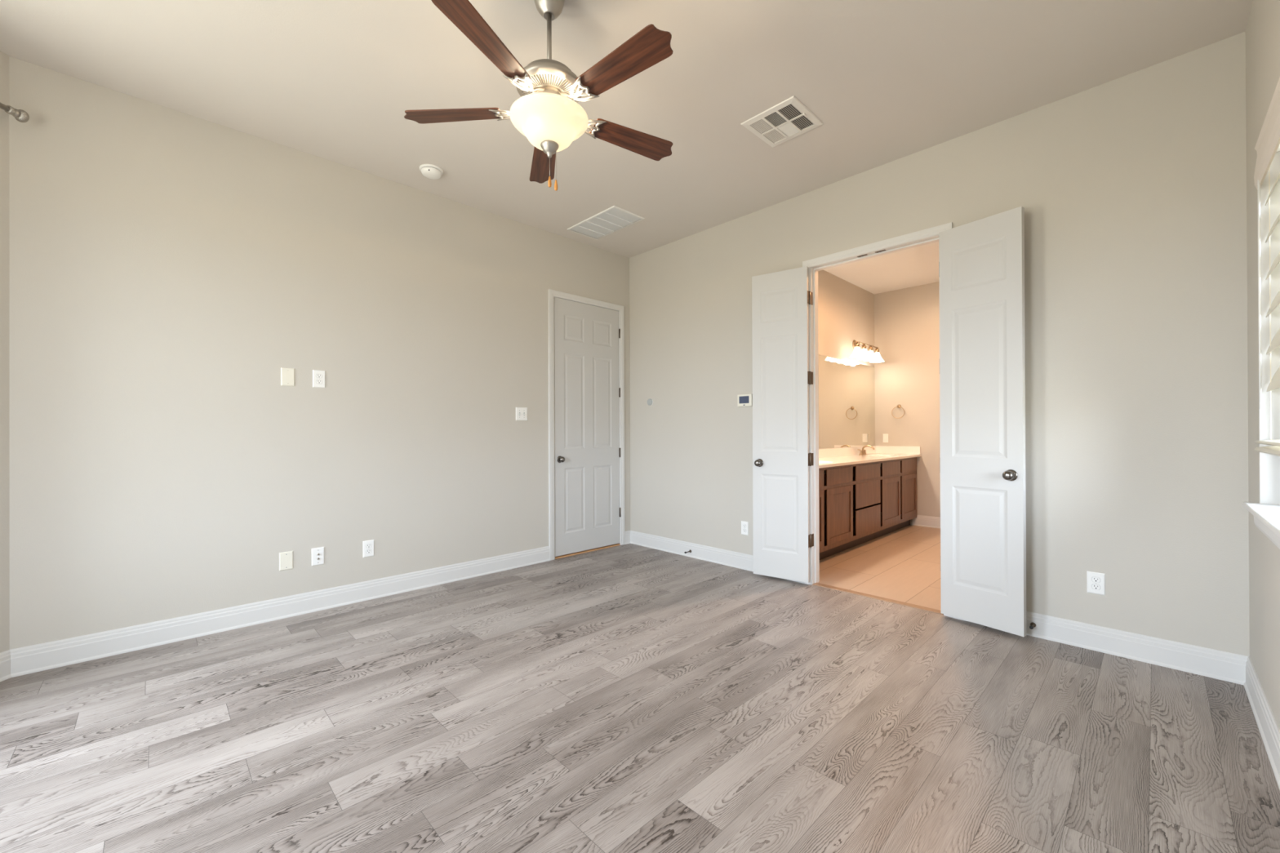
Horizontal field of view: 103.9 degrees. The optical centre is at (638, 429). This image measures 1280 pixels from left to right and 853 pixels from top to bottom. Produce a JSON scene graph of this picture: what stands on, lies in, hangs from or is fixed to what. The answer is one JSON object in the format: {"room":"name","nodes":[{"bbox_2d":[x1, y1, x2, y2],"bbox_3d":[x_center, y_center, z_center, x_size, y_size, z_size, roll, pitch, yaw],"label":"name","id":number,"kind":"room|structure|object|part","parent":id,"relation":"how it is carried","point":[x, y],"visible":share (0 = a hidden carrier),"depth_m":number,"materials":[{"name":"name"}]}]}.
{"room":"empty bedroom","nodes":[
{"label":"empty bedroom","id":0,"kind":"room"},
{"bbox_2d":[0,50,9,653],"bbox_3d":[-3.172,-0.317,1.719,0.140,3.050,1.545,0,0,1],"label":"wall","id":1,"kind":"structure","parent":0,"point":[4,58],"depth_m":2.44,"materials":[{"name":"paint"}]},
{"bbox_2d":[0,102,29,122],"bbox_3d":[-3.039,-1.520,1.780,0.128,0.071,1.344,0,0,1],"label":"curtain rod","id":2,"kind":"object","parent":1,"relation":"attached to","point":[20,115],"visible":1,"depth_m":2.40,"materials":[{"name":"silver metal"}]},
{"bbox_3d":[-3.005,-1.526,1.782,0.025,0.025,1.250,0,0,1],"label":"rod","id":3,"kind":"part","parent":2,"relation":"part of","materials":[{"name":"silver metal"}]},
{"bbox_2d":[8,56,630,649],"bbox_3d":[-1.649,-0.317,3.936,4.224,3.050,0.115,0,0,-44],"label":"wall","id":4,"kind":"structure","parent":0,"point":[166,265],"depth_m":3.10,"materials":[{"name":"paint"}]},
{"bbox_2d":[279,551,293,570],"bbox_3d":[-2.276,0.846,3.237,0.074,0.116,0.007,0,0,-44],"label":"blank plate","id":5,"kind":"object","parent":4,"relation":"attached to","point":[286,558],"visible":1,"depth_m":3.23,"materials":[{"name":"beige plastic"}]},
{"bbox_2d":[280,367,294,386],"bbox_3d":[-2.272,-0.344,3.247,0.074,0.116,0.007,0,0,-44],"label":"blank plate","id":6,"kind":"object","parent":4,"relation":"attached to","point":[287,375],"visible":1,"depth_m":3.25,"materials":[{"name":"beige plastic"}]},
{"bbox_2d":[311,546,324,565],"bbox_3d":[-2.146,0.848,3.357,0.074,0.116,0.015,0,0,-44],"label":"cable plate","id":7,"kind":"object","parent":4,"relation":"attached to","point":[317,553],"visible":1,"depth_m":3.36,"materials":[{"name":"white plastic"}]},
{"bbox_2d":[312,369,325,387],"bbox_3d":[-2.147,-0.344,3.368,0.074,0.117,0.008,0,0,-44],"label":"outlet","id":8,"kind":"object","parent":4,"relation":"attached to","point":[318,376],"visible":1,"depth_m":3.37,"materials":[{"name":"white plastic"}]},
{"bbox_2d":[315,379,322,383],"bbox_3d":[-2.145,-0.324,3.366,0.037,0.029,0.003,0,0,-44],"label":"receptacle","id":9,"kind":"object","parent":8,"relation":"attached to","point":[317,381],"depth_m":3.36,"materials":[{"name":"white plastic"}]},
{"bbox_2d":[315,373,322,377],"bbox_3d":[-2.146,-0.363,3.366,0.037,0.029,0.003,0,0,-44],"label":"receptacle","id":10,"kind":"object","parent":8,"relation":"attached to","point":[317,375],"depth_m":3.36,"materials":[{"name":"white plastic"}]},
{"bbox_2d":[363,539,373,557],"bbox_3d":[-1.926,0.847,3.575,0.074,0.117,0.008,0,0,-44],"label":"outlet","id":11,"kind":"object","parent":4,"relation":"attached to","point":[368,545],"visible":1,"depth_m":3.57,"materials":[{"name":"white plastic"}]},
{"bbox_2d":[365,549,371,553],"bbox_3d":[-1.924,0.867,3.573,0.037,0.029,0.003,0,0,-44],"label":"receptacle","id":12,"kind":"object","parent":11,"relation":"attached to","point":[367,551],"depth_m":3.57,"materials":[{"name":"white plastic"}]},
{"bbox_2d":[365,543,371,548],"bbox_3d":[-1.924,0.828,3.573,0.037,0.029,0.003,0,0,-44],"label":"receptacle","id":13,"kind":"object","parent":11,"relation":"attached to","point":[367,545],"depth_m":3.57,"materials":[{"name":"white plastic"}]},
{"bbox_2d":[515,407,527,420],"bbox_3d":[-1.031,-0.142,4.439,0.116,0.116,0.020,0,0,-44],"label":"switch plate","id":14,"kind":"object","parent":4,"relation":"attached to","point":[521,412],"visible":1,"depth_m":4.44,"materials":[{"name":"white plastic"}]},
{"bbox_2d":[547,288,624,560],"bbox_3d":[-0.530,-0.050,5.006,0.940,2.514,0.132,0,0,-44],"label":"trim","id":15,"kind":"structure","parent":4,"relation":"attached to","point":[551,293],"depth_m":4.78,"materials":[{"name":"white paint"}]},
{"bbox_2d":[554,297,621,556],"bbox_3d":[-0.480,-0.031,4.972,0.822,2.435,0.095,0,0,-44],"label":"door","id":16,"kind":"structure","parent":4,"relation":"in","point":[587,389],"depth_m":4.96,"materials":[{"name":"white paint"}]},
{"bbox_3d":[-0.722,0.277,4.712,0.066,0.066,0.060,0,0,-44],"label":"knob","id":17,"kind":"part","parent":16,"relation":"part of","materials":[{"name":"grey metal"}]},
{"bbox_2d":[555,543,620,559],"bbox_3d":[-0.504,1.208,4.992,0.819,0.021,0.066,0,0,-44],"label":"door threshold","id":18,"kind":"structure","parent":4,"relation":"attached to","point":[615,544],"depth_m":4.95,"materials":[{"name":"brown wood"}]},
{"bbox_2d":[0,546,1279,790],"bbox_3d":[-0.496,1.133,2.029,5.224,0.133,4.215,0,0,-44],"label":"baseboard","id":19,"kind":"structure","parent":4,"relation":"attached to","point":[1229,667],"depth_m":2.74,"materials":[{"name":"white paint"}]},
{"bbox_2d":[0,0,1252,257],"bbox_3d":[-0.514,-1.900,2.030,5.444,0.100,4.455,0,0,-44],"label":"ceiling","id":20,"kind":"structure","parent":0,"point":[886,81],"depth_m":2.59,"materials":[{"name":"paint"}]},
{"bbox_2d":[418,164,443,179],"bbox_3d":[-1.466,-1.820,3.547,0.160,0.046,0.160,0,0,-44],"label":"smoke detector","id":21,"kind":"object","parent":20,"relation":"attached to","point":[428,171],"visible":1,"depth_m":3.51,"materials":[{"name":"white plastic"}]},
{"bbox_2d":[404,0,672,191],"bbox_3d":[-0.333,-1.429,2.096,1.196,0.844,1.177,0,0,-44],"label":"ceiling fan","id":22,"kind":"object","parent":20,"relation":"hanging from","point":[548,112],"visible":1,"depth_m":2.01,"materials":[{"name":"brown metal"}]},
{"bbox_3d":[-0.792,-1.344,2.139,0.427,0.006,0.132,0,12,4],"label":"blade","id":23,"kind":"part","parent":22,"relation":"part of","materials":[{"name":"brown wood"}]},
{"bbox_3d":[-0.531,-1.346,1.722,0.132,0.006,0.427,13,5,21],"label":"blade","id":24,"kind":"part","parent":22,"relation":"part of","materials":[{"name":"brown wood"}]},
{"bbox_3d":[-0.477,-1.344,2.516,0.132,0.006,0.427,-13,3,-14],"label":"blade","id":25,"kind":"part","parent":22,"relation":"part of","materials":[{"name":"brown wood"}]},
{"bbox_3d":[-0.374,-1.256,2.110,0.327,0.119,0.327,0,0,-44],"label":"lamp shade","id":26,"kind":"part","parent":22,"relation":"part of","materials":[{"name":"beige glass"}]},
{"bbox_3d":[-0.374,-1.045,2.110,0.015,0.047,0.015,0,0,-44],"label":"wooden pull","id":27,"kind":"part","parent":22,"relation":"part of","materials":[{"name":"brown wood"}]},
{"bbox_3d":[-0.347,-1.030,2.109,0.015,0.047,0.015,0,0,-44],"label":"wooden pull","id":28,"kind":"part","parent":22,"relation":"part of","materials":[{"name":"brown wood"}]},
{"bbox_3d":[-0.054,-1.347,1.842,0.427,0.006,0.132,0,-12,40],"label":"blade","id":29,"kind":"part","parent":22,"relation":"part of","materials":[{"name":"brown wood"}]},
{"bbox_3d":[-0.020,-1.346,2.333,0.427,0.006,0.132,0,-12,-32],"label":"blade","id":30,"kind":"part","parent":22,"relation":"part of","materials":[{"name":"brown wood"}]},
{"bbox_2d":[567,205,644,239],"bbox_3d":[-0.300,-1.840,4.476,0.356,0.009,0.655,0,0,-44],"label":"ceiling vent","id":31,"kind":"object","parent":20,"relation":"in","point":[614,218],"visible":1,"depth_m":4.45,"materials":[{"name":"white plastic"}]},
{"bbox_2d":[740,95,823,147],"bbox_3d":[0.868,-1.843,3.025,0.362,0.020,0.351,0,0,-44],"label":"ceiling vent","id":32,"kind":"object","parent":20,"relation":"in","point":[789,118],"visible":1,"depth_m":3.01,"materials":[{"name":"white metal"}]},
{"bbox_2d":[0,543,1279,852],"bbox_3d":[-0.496,1.200,2.028,5.224,0.001,4.214,0,0,-44],"label":"floor","id":33,"kind":"structure","parent":0,"point":[628,698],"depth_m":1.98,"materials":[{"name":"grey wood"}]},
{"bbox_2d":[817,270,874,448],"bbox_3d":[2.023,-0.310,5.649,3.205,3.020,0.115,0,0,-44],"label":"wall","id":34,"kind":"structure","parent":0,"point":[846,310],"depth_m":5.98,"materials":[{"name":"paint"}]},
{"bbox_2d":[818,355,875,448],"bbox_3d":[2.038,-0.312,5.579,3.039,1.038,0.006,0,0,-44],"label":"mirror","id":35,"kind":"object","parent":34,"relation":"attached to","point":[846,389],"visible":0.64,"depth_m":6.00,"materials":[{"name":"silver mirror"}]},
{"bbox_2d":[818,445,875,457],"bbox_3d":[2.031,0.259,5.559,3.086,0.100,0.020,0,0,-44],"label":"backsplash","id":36,"kind":"structure","parent":34,"relation":"attached to","point":[842,451],"depth_m":5.92,"materials":[{"name":"stone"}]},
{"bbox_2d":[849,339,884,362],"bbox_3d":[2.760,-0.986,6.119,0.768,0.259,0.240,0,0,-44],"label":"vanity light","id":37,"kind":"object","parent":34,"relation":"attached to","point":[862,354],"visible":1,"depth_m":6.08,"materials":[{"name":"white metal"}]},
{"bbox_2d":[854,342,859,346],"bbox_3d":[2.570,-1.006,5.885,0.052,0.066,0.052,0,0,-44],"label":"socket","id":38,"kind":"object","parent":37,"relation":"attached to","point":[857,344],"depth_m":5.87,"materials":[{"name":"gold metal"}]},
{"bbox_3d":[2.570,-0.916,5.885,0.168,0.118,0.168,0,0,-44],"label":"lamp shade","id":39,"kind":"part","parent":37,"relation":"part of","materials":[{"name":"white glass"}]},
{"bbox_3d":[2.714,-0.916,6.024,0.168,0.118,0.168,0,0,-44],"label":"lamp shade","id":40,"kind":"part","parent":37,"relation":"part of","materials":[{"name":"white glass"}]},
{"bbox_3d":[2.857,-0.916,6.163,0.168,0.118,0.168,0,0,-44],"label":"lamp shade","id":41,"kind":"part","parent":37,"relation":"part of","materials":[{"name":"white glass"}]},
{"bbox_2d":[874,347,879,352],"bbox_3d":[3.001,-1.006,6.302,0.052,0.066,0.052,0,0,-44],"label":"socket","id":42,"kind":"object","parent":37,"relation":"attached to","point":[877,350],"depth_m":6.28,"materials":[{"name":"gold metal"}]},
{"bbox_3d":[3.001,-0.916,6.302,0.168,0.118,0.168,0,0,-44],"label":"lamp shade","id":43,"kind":"part","parent":37,"relation":"part of","materials":[{"name":"white glass"}]},
{"bbox_2d":[817,524,941,610],"bbox_3d":[3.014,1.199,4.507,3.143,0.012,2.891,0,0,-44],"label":"floor","id":44,"kind":"structure","parent":0,"point":[903,564],"depth_m":4.35,"materials":[{"name":"tile"}]},
{"bbox_2d":[818,457,917,559],"bbox_3d":[2.208,0.766,5.380,3.075,0.864,0.516,0,0,-44],"label":"vanity cabinet","id":45,"kind":"object","parent":44,"relation":"on","point":[859,504],"visible":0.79,"depth_m":5.19,"materials":[{"name":"brown wood"}]},
{"bbox_3d":[1.481,0.434,4.323,0.510,0.148,0.008,0,0,-44],"label":"drawer","id":46,"kind":"part","parent":45,"relation":"part of","materials":[{"name":"brown wood"}]},
{"bbox_3d":[1.481,0.795,4.324,0.510,0.509,0.012,0,0,-44],"label":"cabinet door","id":47,"kind":"part","parent":45,"relation":"part of","materials":[{"name":"brown wood"}]},
{"bbox_3d":[1.905,0.434,4.734,0.557,0.148,0.008,0,0,-44],"label":"drawer","id":48,"kind":"part","parent":45,"relation":"part of","materials":[{"name":"brown wood"}]},
{"bbox_3d":[1.905,0.794,4.734,0.557,0.509,0.012,0,0,-44],"label":"cabinet door","id":49,"kind":"part","parent":45,"relation":"part of","materials":[{"name":"brown wood"}]},
{"bbox_3d":[2.386,0.433,5.200,0.639,0.148,0.008,0,0,-44],"label":"drawer","id":50,"kind":"part","parent":45,"relation":"part of","materials":[{"name":"brown wood"}]},
{"bbox_3d":[2.388,0.928,5.199,0.639,0.247,0.008,0,0,-44],"label":"drawer","id":51,"kind":"part","parent":45,"relation":"part of","materials":[{"name":"brown wood"}]},
{"bbox_3d":[2.387,0.663,5.199,0.639,0.246,0.008,0,0,-44],"label":"drawer","id":52,"kind":"part","parent":45,"relation":"part of","materials":[{"name":"brown wood"}]},
{"bbox_2d":[818,453,920,474],"bbox_3d":[2.217,0.374,5.367,3.086,0.132,0.554,0,0,-44],"label":"countertop","id":53,"kind":"structure","parent":45,"relation":"on","point":[826,462],"depth_m":5.37,"materials":[{"name":"stone"}]},
{"bbox_2d":[857,444,875,455],"bbox_3d":[2.804,0.246,6.134,0.176,0.124,0.175,0,0,-44],"label":"faucet","id":54,"kind":"object","parent":53,"relation":"on","point":[863,452],"visible":0.99,"depth_m":6.13,"materials":[{"name":"gold metal"}]},
{"bbox_3d":[2.808,0.242,6.129,0.042,0.116,0.162,0,0,-44],"label":"spout","id":55,"kind":"part","parent":54,"relation":"part of","materials":[{"name":"gold metal"}]},
{"bbox_2d":[875,445,920,454],"bbox_3d":[3.325,0.257,6.427,0.020,0.100,0.532,0,0,-44],"label":"side splash","id":56,"kind":"object","parent":53,"relation":"on","point":[879,449],"visible":0.97,"depth_m":6.41,"materials":[{"name":"stone"}]},
{"bbox_3d":[2.856,0.433,5.655,0.560,0.148,0.008,0,0,-44],"label":"drawer","id":57,"kind":"part","parent":45,"relation":"part of","materials":[{"name":"brown wood"}]},
{"bbox_3d":[2.856,0.793,5.656,0.560,0.509,0.012,0,0,-44],"label":"cabinet door","id":58,"kind":"part","parent":45,"relation":"part of","materials":[{"name":"brown wood"}]},
{"bbox_3d":[3.280,0.432,6.066,0.531,0.148,0.008,0,0,-44],"label":"drawer","id":59,"kind":"part","parent":45,"relation":"part of","materials":[{"name":"brown wood"}]},
{"bbox_3d":[3.280,0.793,6.067,0.531,0.509,0.012,0,0,-44],"label":"cabinet door","id":60,"kind":"part","parent":45,"relation":"part of","materials":[{"name":"brown wood"}]},
{"bbox_2d":[822,241,939,293],"bbox_3d":[3.042,-1.857,4.569,3.200,0.100,3.115,0,0,-44],"label":"ceiling","id":61,"kind":"structure","parent":0,"point":[917,265],"depth_m":5.64,"materials":[{"name":"paint"}]},
{"bbox_2d":[874,281,940,524],"bbox_3d":[4.179,-0.318,5.644,0.115,3.020,2.891,0,0,-44],"label":"wall","id":62,"kind":"structure","parent":0,"point":[907,320],"depth_m":6.30,"materials":[{"name":"paint"}]},
{"bbox_2d":[882,434,888,442],"bbox_3d":[3.225,0.107,6.540,0.008,0.113,0.070,0,0,-44],"label":"switch plate","id":63,"kind":"object","parent":62,"relation":"attached to","point":[885,437],"visible":1,"depth_m":6.54,"materials":[{"name":"white plastic"}]},
{"bbox_2d":[891,404,904,418],"bbox_3d":[3.325,-0.237,6.406,0.050,0.180,0.156,0,0,-44],"label":"towel ring","id":64,"kind":"object","parent":62,"relation":"attached to","point":[898,406],"visible":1,"depth_m":6.40,"materials":[{"name":"gold metal"}]},
{"bbox_2d":[911,515,940,528],"bbox_3d":[4.294,1.124,5.429,0.020,0.133,2.435,0,0,-44],"label":"baseboard","id":65,"kind":"structure","parent":62,"relation":"attached to","point":[921,520],"depth_m":6.18,"materials":[{"name":"white paint"}]},
{"bbox_2d":[629,31,1249,656],"bbox_3d":[1.376,-0.327,3.931,0.115,3.050,4.330,0,0,-44],"label":"wall","id":66,"kind":"structure","parent":0,"point":[1131,188],"depth_m":2.74,"materials":[{"name":"paint"}]},
{"bbox_2d":[647,398,653,405],"bbox_3d":[0.118,-0.286,5.132,0.021,0.074,0.074,0,0,-44],"label":"wall sensor","id":67,"kind":"object","parent":66,"relation":"attached to","point":[650,402],"visible":1,"depth_m":5.12,"materials":[{"name":"white plastic"}]},
{"bbox_2d":[624,530,804,583],"bbox_3d":[0.574,1.136,4.609,0.096,0.133,1.997,0,0,-44],"label":"baseboard","id":68,"kind":"structure","parent":66,"relation":"attached to","point":[723,557],"depth_m":4.72,"materials":[{"name":"white paint"}]},
{"bbox_2d":[737,394,752,406],"bbox_3d":[0.916,-0.255,4.308,0.022,0.104,0.144,0,0,-44],"label":"thermostat","id":69,"kind":"object","parent":66,"relation":"attached to","point":[743,400],"visible":1,"depth_m":4.30,"materials":[{"name":"beige plastic"}]},
{"bbox_2d":[741,520,748,535],"bbox_3d":[0.915,0.847,4.320,0.008,0.117,0.074,0,0,-44],"label":"outlet","id":70,"kind":"object","parent":66,"relation":"attached to","point":[744,525],"visible":1,"depth_m":4.32,"materials":[{"name":"white plastic"}]},
{"bbox_2d":[751,266,813,582],"bbox_3d":[1.134,-0.042,3.978,0.464,2.429,0.155,0,0,35],"label":"door","id":71,"kind":"structure","parent":66,"relation":"in","point":[783,540],"depth_m":3.96,"materials":[{"name":"white paint"}]},
{"bbox_3d":[0.965,0.266,4.038,0.066,0.066,0.060,0,0,35],"label":"knob","id":72,"kind":"part","parent":71,"relation":"part of","materials":[{"name":"grey metal"}]},
{"bbox_2d":[802,222,953,617],"bbox_3d":[1.690,-0.063,3.596,0.134,2.516,1.022,0,0,-44],"label":"trim","id":73,"kind":"structure","parent":66,"relation":"attached to","point":[931,235],"depth_m":3.88,"materials":[{"name":"white paint"}]},
{"bbox_2d":[812,582,943,614],"bbox_3d":[1.679,1.195,3.577,0.064,0.010,0.894,0,0,-44],"label":"trim","id":74,"kind":"structure","parent":66,"relation":"attached to","point":[884,599],"depth_m":3.53,"materials":[{"name":"beige wood"}]},
{"bbox_2d":[938,206,1026,636],"bbox_3d":[2.054,-0.048,3.027,0.155,2.429,0.464,0,0,-33],"label":"door","id":75,"kind":"structure","parent":66,"relation":"in","point":[981,262],"depth_m":2.98,"materials":[{"name":"white paint"}]},
{"bbox_3d":[2.111,0.259,2.855,0.060,0.066,0.066,0,0,-33],"label":"knob","id":76,"kind":"part","parent":75,"relation":"part of","materials":[{"name":"grey metal"}]},
{"bbox_2d":[1029,622,1035,629],"bbox_3d":[2.259,1.126,2.873,0.063,0.027,0.027,0,0,-44],"label":"door stop","id":77,"kind":"object","parent":66,"relation":"attached to","point":[1033,624],"visible":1,"depth_m":2.88,"materials":[{"name":"brown metal"}]},
{"bbox_3d":[2.263,1.126,2.877,0.052,0.027,0.027,0,0,-44],"label":"post","id":78,"kind":"part","parent":77,"relation":"part of","materials":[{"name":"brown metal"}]},
{"bbox_2d":[1086,571,1105,595],"bbox_3d":[2.475,0.829,2.709,0.008,0.117,0.074,0,0,-44],"label":"outlet","id":79,"kind":"object","parent":66,"relation":"attached to","point":[1095,580],"visible":1,"depth_m":2.71,"materials":[{"name":"white plastic"}]},
{"bbox_2d":[1091,583,1100,590],"bbox_3d":[2.473,0.849,2.707,0.003,0.029,0.037,0,0,-44],"label":"receptacle","id":80,"kind":"object","parent":79,"relation":"attached to","point":[1094,586],"depth_m":2.71,"materials":[{"name":"white plastic"}]},
{"bbox_2d":[1091,577,1100,582],"bbox_3d":[2.473,0.810,2.707,0.003,0.029,0.037,0,0,-44],"label":"receptacle","id":81,"kind":"object","parent":79,"relation":"attached to","point":[1094,580],"depth_m":2.71,"materials":[{"name":"white plastic"}]},
{"bbox_2d":[1245,0,1279,728],"bbox_3d":[1.432,-0.335,0.874,4.289,3.050,0.140,0,0,-44],"label":"wall","id":82,"kind":"structure","parent":0,"point":[1263,27],"depth_m":2.11,"materials":[{"name":"paint"}]},
{"bbox_2d":[1241,151,1279,549],"bbox_3d":[2.302,-0.394,1.751,0.963,1.591,0.179,0,0,-44],"label":"window","id":83,"kind":"structure","parent":82,"relation":"in","point":[1266,513],"depth_m":2.06,"materials":[{"name":"white plastic"}]},
{"bbox_3d":[2.287,0.316,1.767,0.963,0.021,0.129,0,0,-44],"label":"sill","id":84,"kind":"part","parent":83,"relation":"part of","materials":[{"name":"white paint"}]},
{"bbox_2d":[1253,77,1279,456],"bbox_3d":[2.300,-0.546,1.767,0.842,1.272,0.093,0,0,-44],"label":"window blind","id":85,"kind":"object","parent":83,"relation":"attached to","point":[1268,144],"visible":1,"depth_m":1.97,"materials":[{"name":"white plastic"}]},
{"bbox_3d":[2.292,0.076,1.774,0.836,0.023,0.068,0,-4,-44],"label":"rail","id":86,"kind":"part","parent":85,"relation":"part of","materials":[{"name":"beige plastic"}]},
{"bbox_3d":[2.309,-0.544,1.756,0.738,1.185,0.046,0,0,-44],"label":"lift cord","id":87,"kind":"part","parent":85,"relation":"part of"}
]}

